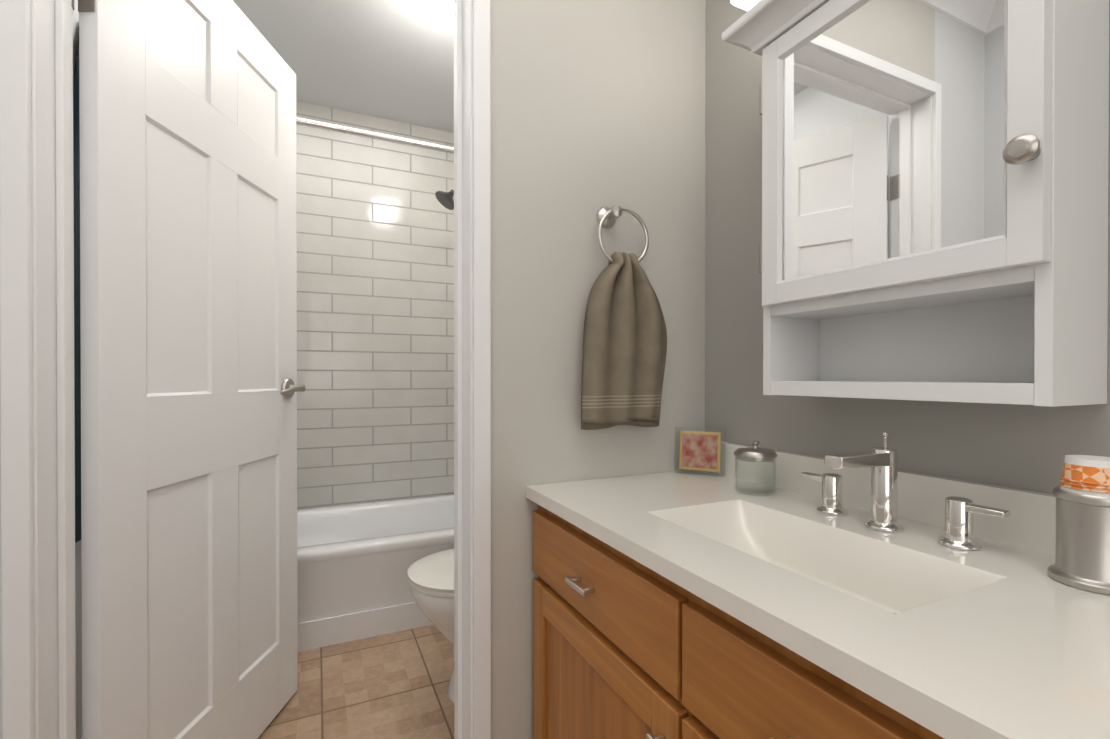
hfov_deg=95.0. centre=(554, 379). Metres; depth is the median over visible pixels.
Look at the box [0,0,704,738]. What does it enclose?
wall
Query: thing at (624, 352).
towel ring
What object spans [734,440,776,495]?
glass jar
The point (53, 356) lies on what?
door frame
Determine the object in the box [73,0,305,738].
door
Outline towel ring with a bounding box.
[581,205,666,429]
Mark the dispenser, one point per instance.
(1081, 493)
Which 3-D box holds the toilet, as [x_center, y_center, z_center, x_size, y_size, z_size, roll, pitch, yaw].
[-0.149,0.640,1.749,0.692,0.785,0.480,0,0,-25]
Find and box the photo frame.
[674,427,725,476]
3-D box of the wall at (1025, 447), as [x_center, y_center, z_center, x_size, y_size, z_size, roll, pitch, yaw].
[0.975,-0.180,0.287,0.100,2.440,2.745,0,0,-25]
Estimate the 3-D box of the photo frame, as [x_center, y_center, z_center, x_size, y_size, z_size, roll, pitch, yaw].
[0.368,0.182,1.294,0.122,0.119,0.030,0,0,27]
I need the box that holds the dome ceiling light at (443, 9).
[421,0,453,21]
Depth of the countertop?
0.63 m
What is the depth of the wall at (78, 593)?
1.33 m
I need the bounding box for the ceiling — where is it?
[233,0,453,132]
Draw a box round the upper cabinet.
[721,0,1108,406]
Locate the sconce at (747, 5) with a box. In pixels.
[731,0,759,10]
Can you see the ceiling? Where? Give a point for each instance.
(393, 60)
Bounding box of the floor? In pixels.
[258,624,453,738]
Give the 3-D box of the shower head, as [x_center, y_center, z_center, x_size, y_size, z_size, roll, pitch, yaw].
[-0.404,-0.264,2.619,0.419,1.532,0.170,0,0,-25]
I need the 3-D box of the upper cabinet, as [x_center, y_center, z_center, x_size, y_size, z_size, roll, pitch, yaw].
[0.545,-0.332,0.830,0.214,0.728,0.533,0,0,-25]
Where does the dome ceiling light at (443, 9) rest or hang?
attached to the ceiling
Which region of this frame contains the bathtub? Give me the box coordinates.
[297,494,453,651]
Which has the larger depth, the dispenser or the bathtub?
the bathtub
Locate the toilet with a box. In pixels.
[407,549,453,702]
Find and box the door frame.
[0,0,490,738]
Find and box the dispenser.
[1048,455,1109,594]
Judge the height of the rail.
0.060 m
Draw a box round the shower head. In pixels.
[435,189,453,209]
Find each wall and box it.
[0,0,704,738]
[73,0,81,738]
[296,101,453,508]
[705,0,1109,493]
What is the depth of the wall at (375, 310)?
2.74 m
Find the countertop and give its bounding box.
[526,442,1109,738]
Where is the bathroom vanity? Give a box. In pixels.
[526,492,981,738]
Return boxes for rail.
[296,117,453,153]

